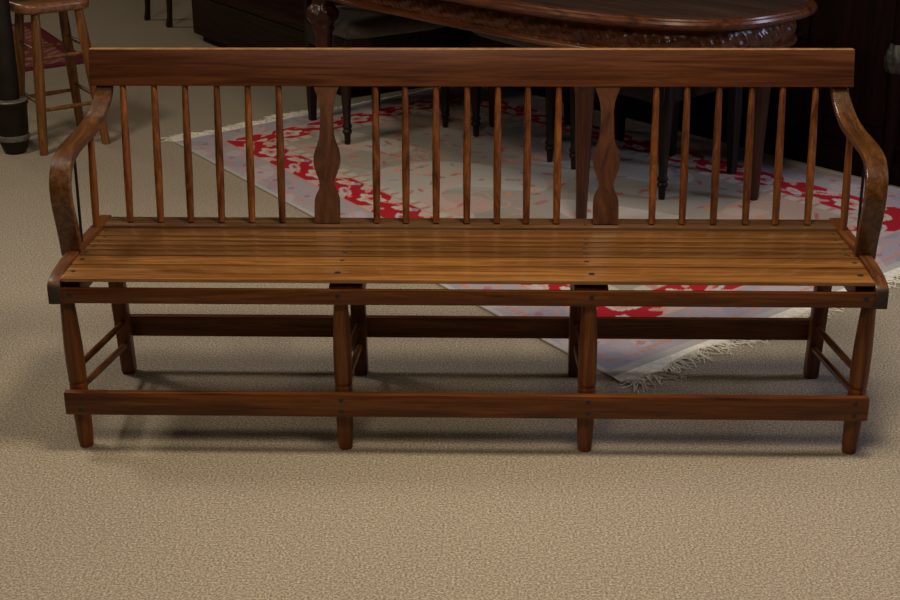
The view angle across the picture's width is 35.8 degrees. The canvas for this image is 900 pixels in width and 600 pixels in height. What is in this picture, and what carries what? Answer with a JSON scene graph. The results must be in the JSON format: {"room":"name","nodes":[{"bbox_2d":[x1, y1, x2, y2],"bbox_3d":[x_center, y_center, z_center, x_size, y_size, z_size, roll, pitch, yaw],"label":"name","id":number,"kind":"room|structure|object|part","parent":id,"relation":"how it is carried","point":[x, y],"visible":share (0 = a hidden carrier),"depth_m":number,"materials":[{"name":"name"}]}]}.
{"room":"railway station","nodes":[
{"label":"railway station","id":0,"kind":"room"},
{"bbox_2d":[0,0,899,599],"bbox_3d":[0.077,-0.147,4.672,10.000,0.100,14.000,0,21,2],"label":"floor","id":1,"kind":"structure","parent":0,"point":[159,507],"depth_m":3.21,"materials":[{"name":"beige carpet"}]},
{"bbox_2d":[0,0,29,153],"bbox_3d":[-1.790,-1.110,5.531,0.146,1.080,0.146,13,25,30],"label":"turned post","id":2,"kind":"object","parent":1,"relation":"on","point":[14,127],"visible":1,"depth_m":5.60,"materials":[{"name":"brown wood"}]},
{"bbox_2d":[12,22,83,71],"bbox_3d":[-2.664,-1.357,7.634,1.085,0.006,1.508,-12,24,-26],"label":"rug","id":3,"kind":"object","parent":1,"relation":"on","point":[47,37],"visible":0.36,"depth_m":7.61,"materials":[{"name":"fabric"}]},
{"bbox_2d":[9,0,109,155],"bbox_3d":[-1.640,-0.952,5.782,0.334,0.605,0.350,-16,26,-35],"label":"wooden stool","id":4,"kind":"object","parent":1,"relation":"on","point":[21,8],"visible":0.8,"depth_m":5.67,"materials":[{"name":"brown wood"}]},
{"bbox_3d":[-1.800,-0.951,5.822,0.099,0.575,0.042,5,22,12],"label":"leg","id":5,"kind":"part","parent":4,"relation":"part of","materials":[{"name":"brown wood"}]},
{"bbox_3d":[-1.658,-0.872,5.620,0.044,0.575,0.107,0,21,2],"label":"leg","id":6,"kind":"part","parent":4,"relation":"part of","materials":[{"name":"brown wood"}]},
{"bbox_3d":[-1.653,-1.211,5.670,0.300,0.041,0.284,-17,27,-36],"label":"seat","id":7,"kind":"part","parent":4,"relation":"part of","materials":[{"name":"brown wood"}]},
{"bbox_3d":[-1.622,-1.004,5.956,0.044,0.575,0.107,0,21,2],"label":"leg","id":8,"kind":"part","parent":4,"relation":"part of","materials":[{"name":"brown wood"}]},
{"bbox_3d":[-1.480,-0.926,5.754,0.099,0.575,0.042,4,22,12],"label":"leg","id":9,"kind":"part","parent":4,"relation":"part of","materials":[{"name":"brown wood"}]},
{"bbox_2d":[144,0,172,27],"bbox_3d":[-1.244,-2.179,8.675,1.420,0.760,0.400,-16,26,-34],"label":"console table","id":10,"kind":"object","parent":1,"relation":"on","point":[169,22],"visible":0.81,"depth_m":8.32,"materials":[{"name":"black wood"}]},
{"bbox_3d":[-1.854,-2.049,8.435,0.047,0.700,0.044,-16,26,-34],"label":"leg","id":11,"kind":"part","parent":10,"relation":"part of","materials":[{"name":"black wood"}]},
{"bbox_3d":[-1.675,-1.962,8.211,0.047,0.700,0.044,-16,26,-34],"label":"leg","id":12,"kind":"part","parent":10,"relation":"part of","materials":[{"name":"black wood"}]},
{"bbox_2d":[191,0,449,97],"bbox_3d":[-0.735,-1.410,7.345,0.612,0.300,1.786,-13,25,-30],"label":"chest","id":13,"kind":"object","parent":1,"relation":"on","point":[221,23],"visible":0.38,"depth_m":7.28,"materials":[{"name":"brown wood"}]},
{"bbox_3d":[-0.735,-1.536,7.296,0.612,0.030,1.786,-13,25,-30],"label":"lid","id":14,"kind":"part","parent":13,"relation":"part of","materials":[{"name":"brown wood"}]},
{"bbox_2d":[47,47,888,454],"bbox_3d":[0.041,-0.129,3.333,1.910,0.848,0.540,0,21,2],"label":"wooden bench","id":15,"kind":"object","parent":1,"relation":"on","point":[588,256],"visible":1,"depth_m":3.38,"materials":[{"name":"brown wood"}]},
{"bbox_3d":[-0.867,0.155,3.229,0.046,0.406,0.043,0,21,2],"label":"leg","id":16,"kind":"part","parent":15,"relation":"part of","materials":[{"name":"brown wood"}]},
{"bbox_3d":[-0.884,-0.241,3.309,0.007,0.233,0.036,-3,22,-8],"label":"iron rod","id":17,"kind":"part","parent":15,"relation":"part of","materials":[{"name":"black metal"}]},
{"bbox_3d":[-0.882,-0.318,3.355,0.060,0.336,0.383,1,22,4],"label":"arm","id":18,"kind":"part","parent":15,"relation":"part of","materials":[{"name":"brown wood"}]},
{"bbox_3d":[-0.852,0.010,3.591,0.042,0.408,0.089,0,21,2],"label":"leg","id":19,"kind":"part","parent":15,"relation":"part of","materials":[{"name":"brown wood"}]},
{"bbox_3d":[-0.247,0.158,3.211,0.043,0.405,0.043,0,21,2],"label":"leg","id":20,"kind":"part","parent":15,"relation":"part of","materials":[{"name":"brown wood"}]},
{"bbox_3d":[-0.236,0.014,3.574,0.042,0.408,0.089,0,21,2],"label":"leg","id":21,"kind":"part","parent":15,"relation":"part of","materials":[{"name":"brown wood"}]},
{"bbox_3d":[0.031,0.242,3.200,1.845,0.057,0.020,0,21,2],"label":"foot rail","id":22,"kind":"part","parent":15,"relation":"part of","materials":[{"name":"brown wood"}]},
{"bbox_3d":[0.033,-0.006,3.110,1.818,0.036,0.013,0,21,2],"label":"rail","id":23,"kind":"part","parent":15,"relation":"part of","materials":[{"name":"brown wood"}]},
{"bbox_3d":[0.046,-0.573,3.424,1.879,0.088,0.045,0,21,2],"label":"crest rail","id":24,"kind":"part","parent":15,"relation":"part of","materials":[{"name":"brown wood"}]},
{"bbox_3d":[0.326,0.017,3.558,0.042,0.408,0.089,0,21,2],"label":"leg","id":25,"kind":"part","parent":15,"relation":"part of","materials":[{"name":"brown wood"}]},
{"bbox_3d":[0.315,0.162,3.196,0.043,0.405,0.043,0,21,2],"label":"leg","id":26,"kind":"part","parent":15,"relation":"part of","materials":[{"name":"brown wood"}]},
{"bbox_3d":[0.942,0.021,3.541,0.042,0.408,0.089,0,21,2],"label":"leg","id":27,"kind":"part","parent":15,"relation":"part of","materials":[{"name":"brown wood"}]},
{"bbox_3d":[0.935,0.165,3.179,0.046,0.406,0.043,0,21,2],"label":"leg","id":28,"kind":"part","parent":15,"relation":"part of","materials":[{"name":"brown wood"}]},
{"bbox_3d":[0.964,-0.308,3.304,0.066,0.336,0.382,0,21,2],"label":"arm","id":29,"kind":"part","parent":15,"relation":"part of","materials":[{"name":"brown wood"}]},
{"bbox_3d":[0.962,-0.230,3.258,0.007,0.233,0.036,4,22,11],"label":"iron rod","id":30,"kind":"part","parent":15,"relation":"part of","materials":[{"name":"black metal"}]},
{"bbox_2d":[160,86,899,393],"bbox_3d":[0.294,-0.437,5.255,2.083,0.012,3.117,-17,27,-36],"label":"oriental rug","id":31,"kind":"object","parent":1,"relation":"on","point":[620,360],"visible":0.52,"depth_m":5.26,"materials":[{"name":"fabric"}]},
{"bbox_2d":[303,0,450,144],"bbox_3d":[-0.369,-1.278,5.922,0.544,1.075,0.595,-14,25,-31],"label":"dining chair","id":32,"kind":"object","parent":31,"relation":"on","point":[355,27],"visible":0.66,"depth_m":5.75,"materials":[{"name":"black wood"}]},
{"bbox_3d":[-0.634,-1.277,6.026,0.038,1.000,0.138,-14,25,-31],"label":"post","id":33,"kind":"part","parent":32,"relation":"part of","materials":[{"name":"black wood"}]},
{"bbox_3d":[-0.427,-0.845,5.717,0.054,0.420,0.054,-14,25,-31],"label":"leg","id":34,"kind":"part","parent":32,"relation":"part of","materials":[{"name":"black wood"}]},
{"bbox_3d":[-0.361,-1.346,6.198,0.038,1.000,0.138,-14,25,-31],"label":"post","id":35,"kind":"part","parent":32,"relation":"part of","materials":[{"name":"black wood"}]},
{"bbox_2d":[308,5,445,39],"bbox_3d":[-0.333,-1.197,5.896,0.503,0.073,0.466,-14,25,-31],"label":"seat cushion","id":36,"kind":"object","parent":32,"relation":"on","point":[352,23],"depth_m":5.72,"materials":[{"name":"grey fabric"}]},
{"bbox_3d":[-0.344,-1.129,5.941,0.512,0.085,0.478,-14,25,-31],"label":"seat frame","id":37,"kind":"part","parent":32,"relation":"part of","materials":[{"name":"black wood"}]},
{"bbox_3d":[-0.021,-0.948,5.973,0.054,0.420,0.054,-14,25,-31],"label":"leg","id":38,"kind":"part","parent":32,"relation":"part of","materials":[{"name":"black wood"}]},
{"bbox_2d":[469,32,626,161],"bbox_3d":[0.458,-1.179,5.660,0.595,1.075,0.544,-15,26,-33],"label":"dining chair","id":39,"kind":"object","parent":31,"relation":"on","point":[476,40],"visible":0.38,"depth_m":5.70,"materials":[{"name":"black wood"}]},
{"bbox_3d":[0.109,-0.890,5.826,0.054,0.420,0.054,-15,26,-33],"label":"leg","id":40,"kind":"part","parent":39,"relation":"part of","materials":[{"name":"black wood"}]},
{"bbox_3d":[0.423,-1.034,5.689,0.478,0.085,0.512,-15,26,-33],"label":"seat frame","id":41,"kind":"part","parent":39,"relation":"part of","materials":[{"name":"black wood"}]},
{"bbox_2d":[473,32,556,47],"bbox_3d":[0.406,-1.103,5.649,0.466,0.073,0.503,-15,26,-33],"label":"seat cushion","id":42,"kind":"object","parent":39,"relation":"on","point":[495,41],"depth_m":5.56,"materials":[{"name":"grey fabric"}]},
{"bbox_3d":[0.396,-0.746,5.456,0.054,0.420,0.054,-15,26,-33],"label":"leg","id":43,"kind":"part","parent":39,"relation":"part of","materials":[{"name":"black wood"}]},
{"bbox_3d":[0.547,-1.242,5.923,0.138,1.000,0.038,-15,26,-33],"label":"post","id":44,"kind":"part","parent":39,"relation":"part of","materials":[{"name":"black wood"}]},
{"bbox_3d":[0.740,-1.145,5.673,0.138,1.000,0.038,-15,26,-33],"label":"post","id":45,"kind":"part","parent":39,"relation":"part of","materials":[{"name":"black wood"}]},
{"bbox_2d":[306,0,817,218],"bbox_3d":[0.324,-0.853,5.270,1.030,0.756,2.240,-18,27,-37],"label":"dining table","id":46,"kind":"object","parent":31,"relation":"on","point":[553,23],"visible":0.74,"depth_m":4.53,"materials":[{"name":"brown wood"}]},
{"bbox_3d":[-0.507,-0.963,5.636,0.135,0.700,0.128,-18,27,-37],"label":"leg","id":47,"kind":"part","parent":46,"relation":"part of","materials":[{"name":"brown wood"}]},
{"bbox_3d":[0.187,-1.080,5.925,0.135,0.700,0.128,-18,27,-37],"label":"leg","id":48,"kind":"part","parent":46,"relation":"part of","materials":[{"name":"brown wood"}]},
{"bbox_3d":[0.452,-0.595,4.688,0.135,0.700,0.128,-18,27,-37],"label":"leg","id":49,"kind":"part","parent":46,"relation":"part of","materials":[{"name":"brown wood"}]},
{"bbox_3d":[0.322,-1.185,5.139,1.030,0.040,2.240,-18,27,-37],"label":"edge moulding","id":50,"kind":"part","parent":46,"relation":"part of","materials":[{"name":"brown wood"}]},
{"bbox_3d":[1.099,-0.692,4.926,0.135,0.700,0.128,-18,27,-37],"label":"leg","id":51,"kind":"part","parent":46,"relation":"part of","materials":[{"name":"brown wood"}]},
{"bbox_2d":[569,87,742,199],"bbox_3d":[0.832,-0.995,5.189,0.595,1.075,0.544,-15,26,-33],"label":"dining chair","id":52,"kind":"object","parent":31,"relation":"on","point":[670,98],"visible":0.27,"depth_m":5.07,"materials":[{"name":"black wood"}]},
{"bbox_3d":[0.482,-0.707,5.356,0.054,0.420,0.054,-15,26,-33],"label":"leg","id":53,"kind":"part","parent":52,"relation":"part of","materials":[{"name":"black wood"}]},
{"bbox_3d":[0.768,-0.563,4.986,0.054,0.420,0.054,-15,26,-33],"label":"leg","id":54,"kind":"part","parent":52,"relation":"part of","materials":[{"name":"black wood"}]},
{"bbox_3d":[0.796,-0.851,5.218,0.478,0.085,0.512,-15,26,-33],"label":"seat frame","id":55,"kind":"part","parent":52,"relation":"part of","materials":[{"name":"black wood"}]},
{"bbox_3d":[0.921,-1.059,5.452,0.138,1.000,0.038,-15,26,-33],"label":"post","id":56,"kind":"part","parent":52,"relation":"part of","materials":[{"name":"black wood"}]},
{"bbox_3d":[1.114,-0.961,5.202,0.138,1.000,0.038,-15,26,-33],"label":"post","id":57,"kind":"part","parent":52,"relation":"part of","materials":[{"name":"black wood"}]},
{"bbox_2d":[450,0,899,186],"bbox_3d":[1.048,-1.287,6.075,0.560,0.985,2.858,-17,27,-36],"label":"sideboard","id":58,"kind":"object","parent":1,"relation":"on","point":[871,28],"visible":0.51,"depth_m":5.33,"materials":[{"name":"red wood"}]},
{"bbox_3d":[0.190,-1.562,6.723,0.019,0.770,0.520,-17,27,-36],"label":"door","id":59,"kind":"part","parent":58,"relation":"part of","materials":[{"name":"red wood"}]},
{"bbox_3d":[0.182,-1.560,6.717,0.015,0.610,0.380,-17,27,-36],"label":"door panel","id":60,"kind":"part","parent":58,"relation":"part of","materials":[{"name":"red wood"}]},
{"bbox_3d":[0.879,-1.261,5.949,0.019,0.770,0.520,-17,27,-36],"label":"door","id":61,"kind":"part","parent":58,"relation":"part of","materials":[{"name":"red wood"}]},
{"bbox_3d":[1.224,-1.111,5.562,0.019,0.770,0.520,-17,27,-36],"label":"door","id":62,"kind":"part","parent":58,"relation":"part of","materials":[{"name":"red wood"}]},
{"bbox_3d":[1.216,-1.108,5.556,0.015,0.610,0.380,-17,27,-36],"label":"door panel","id":63,"kind":"part","parent":58,"relation":"part of","materials":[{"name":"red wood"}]},
{"bbox_3d":[1.569,-0.960,5.175,0.019,0.770,0.520,-17,27,-36],"label":"door","id":64,"kind":"part","parent":58,"relation":"part of","materials":[{"name":"red wood"}]},
{"bbox_3d":[1.561,-0.958,5.169,0.015,0.610,0.380,-17,27,-36],"label":"door panel","id":65,"kind":"part","parent":58,"relation":"part of","materials":[{"name":"red wood"}]},
{"bbox_3d":[1.645,-0.635,5.182,0.072,0.420,0.072,-17,27,-36],"label":"corner post","id":66,"kind":"part","parent":58,"relation":"part of","materials":[{"name":"red wood"}]},
{"bbox_3d":[1.643,-1.128,4.988,0.072,0.420,0.072,-17,27,-36],"label":"corner post","id":67,"kind":"part","parent":58,"relation":"part of","materials":[{"name":"red wood"}]}
]}

